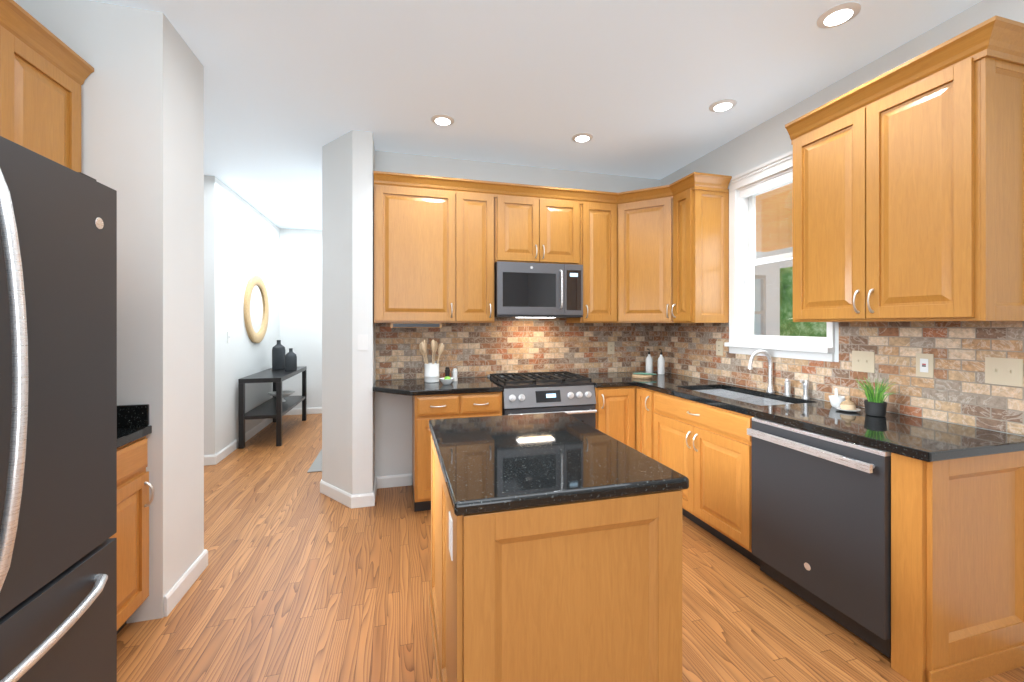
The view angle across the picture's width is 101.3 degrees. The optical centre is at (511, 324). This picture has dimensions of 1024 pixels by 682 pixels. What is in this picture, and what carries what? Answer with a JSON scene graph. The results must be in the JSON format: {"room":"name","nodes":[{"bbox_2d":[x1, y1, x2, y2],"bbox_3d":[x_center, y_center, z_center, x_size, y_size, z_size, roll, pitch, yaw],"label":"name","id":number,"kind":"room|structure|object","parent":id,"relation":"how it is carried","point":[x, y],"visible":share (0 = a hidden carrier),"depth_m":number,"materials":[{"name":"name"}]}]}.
{"room":"kitchen","nodes":[
{"label":"kitchen","id":0,"kind":"room"},
{"bbox_2d":[14,0,203,622],"bbox_3d":[-3.211,-0.045,1.785,3.120,2.860,0.430,0,0,-15],"label":"wall","id":1,"kind":"structure","parent":0,"point":[142,120],"depth_m":1.97,"materials":[{"name":"paint"}]},
{"bbox_2d":[164,407,411,616],"bbox_3d":[-3.139,1.336,4.047,4.170,0.098,4.753,0,0,-15],"label":"baseboard","id":2,"kind":"structure","parent":1,"relation":"attached to","point":[177,591],"depth_m":3.28,"materials":[{"name":"white wood"}]},
{"bbox_2d":[204,175,279,454],"bbox_3d":[-3.304,-0.045,5.264,0.120,2.860,2.320,0,0,-15],"label":"wall","id":3,"kind":"structure","parent":0,"point":[241,241],"depth_m":4.57,"materials":[{"name":"paint"}]},
{"bbox_2d":[227,332,229,342],"bbox_3d":[-3.026,0.135,4.490,0.016,0.118,0.072,0,0,-15],"label":"light switch","id":4,"kind":"object","parent":3,"relation":"attached to","point":[228,337],"visible":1,"depth_m":4.48,"materials":[{"name":"white plastic"}]},
{"bbox_2d":[244,275,268,342],"bbox_3d":[-3.242,-0.195,5.343,0.040,0.860,0.860,0,0,-15],"label":"round mirror","id":5,"kind":"object","parent":3,"relation":"attached to","point":[256,310],"visible":1,"depth_m":5.29,"materials":[{"name":"brown wood"}]},
{"bbox_2d":[280,228,321,407],"bbox_3d":[-3.006,-0.045,6.607,1.390,2.860,0.120,0,0,-15],"label":"wall","id":6,"kind":"structure","parent":0,"point":[301,292],"depth_m":6.48,"materials":[{"name":"paint"}]},
{"bbox_2d":[322,130,374,494],"bbox_3d":[-1.333,-0.045,3.391,0.420,2.860,0.480,0,0,-15],"label":"wall","id":7,"kind":"structure","parent":0,"point":[348,393],"depth_m":3.22,"materials":[{"name":"paint"}]},
{"bbox_2d":[358,335,367,349],"bbox_3d":[-1.135,0.135,3.187,0.072,0.118,0.016,0,0,-15],"label":"light switch","id":8,"kind":"object","parent":7,"relation":"attached to","point":[362,342],"visible":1,"depth_m":3.19,"materials":[{"name":"white plastic"}]},
{"bbox_2d":[375,150,659,476],"bbox_3d":[0.231,-0.045,3.990,2.910,2.860,0.130,0,0,-15],"label":"wall","id":9,"kind":"structure","parent":0,"point":[393,434],"depth_m":3.66,"materials":[{"name":"paint"}]},
{"bbox_2d":[373,171,616,327],"bbox_3d":[0.229,-0.571,3.717,2.748,1.191,0.390,0,0,-15],"label":"upper cabinet","id":10,"kind":"object","parent":9,"relation":"attached to","point":[438,241],"depth_m":3.41,"materials":[{"name":"brown wood"}]},
{"bbox_2d":[494,261,582,317],"bbox_3d":[0.200,-0.287,3.683,0.756,0.455,0.440,0,0,-15],"label":"microwave","id":11,"kind":"object","parent":10,"relation":"attached to","point":[534,290],"visible":0.98,"depth_m":3.51,"materials":[{"name":"grey metal"}]},
{"bbox_2d":[376,318,659,379],"bbox_3d":[0.177,0.204,3.905,2.756,0.532,0.007,0,0,-15],"label":"backsplash","id":12,"kind":"structure","parent":9,"relation":"attached to","point":[505,345],"depth_m":3.87,"materials":[{"name":"stone"}]},
{"bbox_2d":[608,342,613,353],"bbox_3d":[0.970,0.230,4.108,0.072,0.118,0.009,0,0,-15],"label":"outlet","id":13,"kind":"object","parent":12,"relation":"attached to","point":[610,347],"visible":1,"depth_m":4.11,"materials":[{"name":"beige plastic"}]},
{"bbox_2d":[91,0,981,229],"bbox_3d":[-1.457,-1.505,2.560,6.910,0.060,8.900,0,0,-15],"label":"ceiling","id":14,"kind":"structure","parent":0,"point":[636,88],"depth_m":2.47,"materials":[{"name":"paint"}]},
{"bbox_2d":[431,114,454,125],"bbox_3d":[-0.499,-1.469,3.024,0.170,0.012,0.170,0,0,-15],"label":"recessed light","id":15,"kind":"object","parent":14,"relation":"in","point":[442,120],"visible":1,"depth_m":3.01,"materials":[{"name":"white"}]},
{"bbox_2d":[571,133,592,142],"bbox_3d":[0.554,-1.469,3.306,0.170,0.012,0.170,0,0,-15],"label":"recessed light","id":16,"kind":"object","parent":14,"relation":"in","point":[582,137],"visible":1,"depth_m":3.29,"materials":[{"name":"white"}]},
{"bbox_2d":[709,99,736,111],"bbox_3d":[1.418,-1.469,2.823,0.170,0.012,0.170,0,0,-15],"label":"recessed light","id":17,"kind":"object","parent":14,"relation":"in","point":[723,105],"visible":1,"depth_m":2.80,"materials":[{"name":"white"}]},
{"bbox_2d":[816,2,860,28],"bbox_3d":[1.556,-1.469,2.001,0.170,0.012,0.170,0,0,-15],"label":"recessed light","id":18,"kind":"object","parent":14,"relation":"in","point":[838,15],"visible":1,"depth_m":1.99,"materials":[{"name":"white"}]},
{"bbox_2d":[117,413,1023,681],"bbox_3d":[-1.457,1.415,2.560,6.910,0.060,8.900,0,0,-15],"label":"floor","id":19,"kind":"structure","parent":0,"point":[301,578],"depth_m":2.07,"materials":[{"name":"brown wood"}]},
{"bbox_2d":[0,136,116,681],"bbox_3d":[-1.448,0.477,0.684,0.996,1.775,0.910,0,0,-15],"label":"refrigerator","id":20,"kind":"object","parent":19,"relation":"on","point":[58,417],"visible":1,"depth_m":1.01,"materials":[{"name":"grey metal"}]},
{"bbox_2d":[108,436,153,633],"bbox_3d":[-1.868,0.948,1.491,0.656,0.875,0.827,0,0,-15],"label":"base cabinet","id":21,"kind":"object","parent":19,"relation":"on","point":[131,535],"visible":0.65,"depth_m":1.83,"materials":[{"name":"brown wood"}]},
{"bbox_2d":[117,404,151,447],"bbox_3d":[-1.882,0.440,1.487,0.627,0.138,0.827,0,0,-15],"label":"countertop","id":22,"kind":"structure","parent":21,"relation":"on","point":[132,422],"depth_m":1.92,"materials":[{"name":"black stone"}]},
{"bbox_2d":[238,366,306,448],"bbox_3d":[-3.015,0.995,5.383,0.430,0.780,1.360,0,0,-15],"label":"console table","id":23,"kind":"object","parent":19,"relation":"on","point":[276,408],"visible":0.98,"depth_m":4.80,"materials":[{"name":"black paint"}]},
{"bbox_2d":[272,340,284,369],"bbox_3d":[-3.156,0.407,5.677,0.160,0.395,0.160,0,0,-15],"label":"vase","id":24,"kind":"object","parent":23,"relation":"on","point":[278,355],"visible":0.96,"depth_m":5.62,"materials":[{"name":"grey ceramic"}]},
{"bbox_2d":[268,390,294,401],"bbox_3d":[-3.072,0.963,5.596,0.316,0.122,0.316,0,0,-15],"label":"footed bowl","id":25,"kind":"object","parent":23,"relation":"in","point":[285,393],"visible":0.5,"depth_m":5.59,"materials":[{"name":"white ceramic"}]},
{"bbox_2d":[285,348,296,371],"bbox_3d":[-2.883,0.457,5.470,0.140,0.295,0.140,0,0,-15],"label":"vase","id":26,"kind":"object","parent":23,"relation":"on","point":[290,360],"visible":1,"depth_m":5.42,"materials":[{"name":"grey ceramic"}]},
{"bbox_2d":[307,449,321,472],"bbox_3d":[-1.916,1.380,4.322,0.205,0.010,0.780,0,0,-15],"label":"rug","id":27,"kind":"object","parent":19,"relation":"on","point":[316,465],"visible":0.35,"depth_m":4.10,"materials":[{"name":"grey carpet"}]},
{"bbox_2d":[412,392,501,511],"bbox_3d":[-0.466,0.948,3.404,0.650,0.876,0.637,0,0,-15],"label":"base cabinet","id":28,"kind":"object","parent":19,"relation":"on","point":[425,408],"depth_m":3.06,"materials":[{"name":"brown wood"}]},
{"bbox_2d":[373,377,503,395],"bbox_3d":[-0.606,0.490,3.358,0.961,0.038,0.640,0,0,-15],"label":"countertop","id":29,"kind":"structure","parent":28,"relation":"on","point":[410,387],"depth_m":3.18,"materials":[{"name":"black stone"}]},
{"bbox_2d":[419,339,443,382],"bbox_3d":[-0.664,0.295,3.448,0.200,0.349,0.154,0,0,-15],"label":"utensil crock","id":30,"kind":"object","parent":29,"relation":"on","point":[431,372],"visible":1,"depth_m":3.40,"materials":[{"name":"white ceramic"}]},
{"bbox_2d":[439,376,453,384],"bbox_3d":[-0.514,0.438,3.310,0.120,0.064,0.120,0,0,-15],"label":"bowl","id":31,"kind":"object","parent":29,"relation":"on","point":[447,380],"visible":0.98,"depth_m":3.28,"materials":[{"name":"white ceramic"}]},
{"bbox_2d":[445,367,457,380],"bbox_3d":[-0.507,0.411,3.498,0.109,0.118,0.046,0,0,3],"label":"salt","id":32,"kind":"object","parent":29,"relation":"on","point":[447,371],"visible":0.81,"depth_m":3.48,"materials":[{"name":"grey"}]},
{"bbox_2d":[488,371,596,427],"bbox_3d":[0.234,0.911,3.555,0.759,0.948,0.690,0,0,-15],"label":"range","id":33,"kind":"object","parent":19,"relation":"on","point":[571,394],"visible":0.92,"depth_m":3.32,"materials":[{"name":"grey metal"}]},
{"bbox_2d":[429,434,681,681],"bbox_3d":[0.085,0.948,1.680,0.755,0.875,0.998,0,0,-15],"label":"base cabinet","id":34,"kind":"object","parent":19,"relation":"on","point":[587,591],"visible":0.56,"depth_m":1.22,"materials":[{"name":"brown wood"}]},
{"bbox_2d":[429,412,688,515],"bbox_3d":[0.068,0.490,1.690,0.725,0.038,1.020,0,0,-15],"label":"countertop","id":35,"kind":"structure","parent":34,"relation":"on","point":[488,464],"depth_m":1.41,"materials":[{"name":"black stone"}]},
{"bbox_2d":[594,386,636,449],"bbox_3d":[0.784,0.948,3.739,0.380,0.876,0.637,0,0,-15],"label":"base cabinet","id":36,"kind":"object","parent":19,"relation":"on","point":[615,414],"depth_m":3.43,"materials":[{"name":"brown wood"}]},
{"bbox_2d":[578,373,632,387],"bbox_3d":[0.764,0.490,3.722,0.345,0.038,0.645,0,0,-15],"label":"countertop","id":37,"kind":"structure","parent":36,"relation":"on","point":[601,380],"depth_m":3.54,"materials":[{"name":"black stone"}]},
{"bbox_2d":[636,386,731,459],"bbox_3d":[1.387,0.948,3.427,0.662,0.876,0.318,0,0,-15],"label":"base cabinet","id":38,"kind":"object","parent":19,"relation":"on","point":[652,407],"depth_m":3.21,"materials":[{"name":"brown wood"}]},
{"bbox_2d":[625,371,696,378],"bbox_3d":[1.293,0.490,3.864,0.390,0.038,0.645,0,0,-15],"label":"countertop","id":39,"kind":"structure","parent":38,"relation":"on","point":[667,375],"depth_m":3.81,"materials":[{"name":"black stone"}]},
{"bbox_2d":[609,372,1023,461],"bbox_3d":[1.513,0.490,2.898,0.677,0.038,2.625,0,0,-15],"label":"countertop","id":40,"kind":"structure","parent":38,"relation":"on","point":[926,440],"depth_m":1.98,"materials":[{"name":"black stone"}]},
{"bbox_2d":[632,372,656,378],"bbox_3d":[1.163,0.447,3.728,0.191,0.046,0.176,0,0,-15],"label":"trivet","id":41,"kind":"object","parent":40,"relation":"on","point":[640,375],"visible":1,"depth_m":3.68,"materials":[{"name":"beige wood"}]},
{"bbox_2d":[646,349,652,372],"bbox_3d":[1.326,0.350,4.057,0.065,0.240,0.065,0,0,-24],"label":"soap bottle","id":42,"kind":"object","parent":40,"relation":"on","point":[649,361],"depth_m":4.03,"materials":[{"name":"white plastic"}]},
{"bbox_2d":[658,349,664,373],"bbox_3d":[1.420,0.350,3.993,0.065,0.240,0.065,0,0,-24],"label":"soap bottle","id":43,"kind":"object","parent":40,"relation":"on","point":[661,364],"depth_m":3.97,"materials":[{"name":"white plastic"}]},
{"bbox_2d":[694,389,793,405],"bbox_3d":[1.553,0.615,2.880,0.436,0.210,0.806,0,0,-15],"label":"sink","id":44,"kind":"object","parent":40,"relation":"in","point":[753,399],"visible":0.06,"depth_m":3.04,"materials":[{"name":"silver metal"}]},
{"bbox_2d":[748,350,809,398],"bbox_3d":[1.765,0.322,2.792,0.216,0.296,0.314,0,0,-15],"label":"faucet","id":45,"kind":"object","parent":40,"relation":"on","point":[787,382],"visible":1,"depth_m":2.89,"materials":[{"name":"silver metal"}]},
{"bbox_2d":[829,388,845,406],"bbox_3d":[1.863,0.419,2.399,0.086,0.103,0.086,0,0,-15],"label":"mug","id":46,"kind":"object","parent":40,"relation":"on","point":[836,399],"visible":0.9,"depth_m":2.39,"materials":[{"name":"white ceramic"}]},
{"bbox_2d":[835,395,860,411],"bbox_3d":[1.831,0.428,2.286,0.110,0.085,0.109,0,0,-15],"label":"dish brush","id":47,"kind":"object","parent":40,"relation":"on","point":[847,405],"visible":1,"depth_m":2.27,"materials":[{"name":"wood"}]},
{"bbox_2d":[855,378,895,416],"bbox_3d":[1.887,0.372,2.179,0.171,0.196,0.190,0,0,-15],"label":"potted grass","id":48,"kind":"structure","parent":40,"relation":"on","point":[875,404],"depth_m":2.15,"materials":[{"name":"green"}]},
{"bbox_2d":[656,418,759,565],"bbox_3d":[1.532,1.066,2.885,0.662,0.640,0.950,0,0,-15],"label":"base cabinet","id":49,"kind":"object","parent":19,"relation":"on","point":[715,454],"depth_m":2.62,"materials":[{"name":"brown wood"}]},
{"bbox_2d":[747,417,890,658],"bbox_3d":[1.701,0.950,2.088,0.693,0.870,0.662,0,0,-15],"label":"dishwasher","id":50,"kind":"object","parent":19,"relation":"on","point":[821,522],"visible":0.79,"depth_m":1.92,"materials":[{"name":"grey metal"}]},
{"bbox_2d":[660,0,1023,435],"bbox_3d":[2.253,-0.045,1.773,0.150,2.860,5.460,0,0,-15],"label":"wall","id":51,"kind":"structure","parent":0,"point":[764,142],"depth_m":2.65,"materials":[{"name":"paint"}]},
{"bbox_2d":[617,172,731,322],"bbox_3d":[1.351,-0.591,3.505,0.690,1.151,0.600,0,0,-15],"label":"upper cabinet","id":52,"kind":"object","parent":51,"relation":"attached to","point":[657,254],"depth_m":3.48,"materials":[{"name":"brown wood"}]},
{"bbox_2d":[724,150,834,361],"bbox_3d":[1.901,-0.467,2.968,0.210,1.387,0.834,0,0,-15],"label":"kitchen window","id":53,"kind":"structure","parent":51,"relation":"in","point":[747,187],"depth_m":3.21,"materials":[{"name":"white"}]},
{"bbox_2d":[660,321,1023,435],"bbox_3d":[1.852,0.228,2.965,0.007,0.485,2.670,0,0,-15],"label":"backsplash","id":54,"kind":"structure","parent":51,"relation":"attached to","point":[956,389],"depth_m":2.21,"materials":[{"name":"stone"}]},
{"bbox_2d":[716,341,722,355],"bbox_3d":[1.710,0.195,3.460,0.009,0.118,0.072,0,0,-15],"label":"electrical outlet plate","id":55,"kind":"object","parent":54,"relation":"attached to","point":[719,347],"visible":1,"depth_m":3.45,"materials":[{"name":"beige plastic"}]},
{"bbox_2d":[852,351,874,372],"bbox_3d":[1.994,0.210,2.387,0.016,0.118,0.118,0,0,-15],"label":"switch plate","id":56,"kind":"object","parent":54,"relation":"attached to","point":[863,361],"visible":1,"depth_m":2.38,"materials":[{"name":"beige plastic"}]},
{"bbox_2d":[916,353,933,377],"bbox_3d":[2.072,0.205,2.108,0.009,0.118,0.072,0,0,-15],"label":"outlet plate","id":57,"kind":"object","parent":54,"relation":"attached to","point":[924,365],"visible":1,"depth_m":2.10,"materials":[{"name":"beige plastic"}]},
{"bbox_2d":[985,357,1022,386],"bbox_3d":[2.143,0.205,1.832,0.016,0.118,0.118,0,0,-15],"label":"switch plate","id":58,"kind":"object","parent":54,"relation":"attached to","point":[1004,371],"visible":1,"depth_m":1.83,"materials":[{"name":"beige plastic"}]},
{"bbox_2d":[785,15,1023,321],"bbox_3d":[1.895,-0.591,2.066,0.385,1.152,0.898,0,0,-15],"label":"upper cabinet","id":59,"kind":"object","parent":51,"relation":"attached to","point":[908,191],"visible":1,"depth_m":1.84,"materials":[{"name":"brown wood"}]},
{"bbox_3d":[-1.844,-0.045,-0.111,0.120,2.860,3.940,0,0,-15],"label":"wall","id":60,"kind":"structure","parent":0,"visible":0},
{"bbox_2d":[0,16,84,171],"bbox_3d":[-2.007,-0.550,1.451,0.367,1.070,0.830,0,0,-15],"label":"upper cabinet","id":61,"kind":"object","parent":60,"relation":"attached to","point":[45,72],"depth_m":1.66,"materials":[{"name":"brown wood"}]},
{"label":"outside","id":62,"kind":"structure","parent":0,"visible":0},
{"bbox_2d":[754,183,826,336],"bbox_3d":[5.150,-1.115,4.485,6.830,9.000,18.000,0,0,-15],"label":"window glass","id":63,"kind":"object","parent":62,"point":[762,227],"depth_m":6.44,"materials":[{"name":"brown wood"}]}
]}

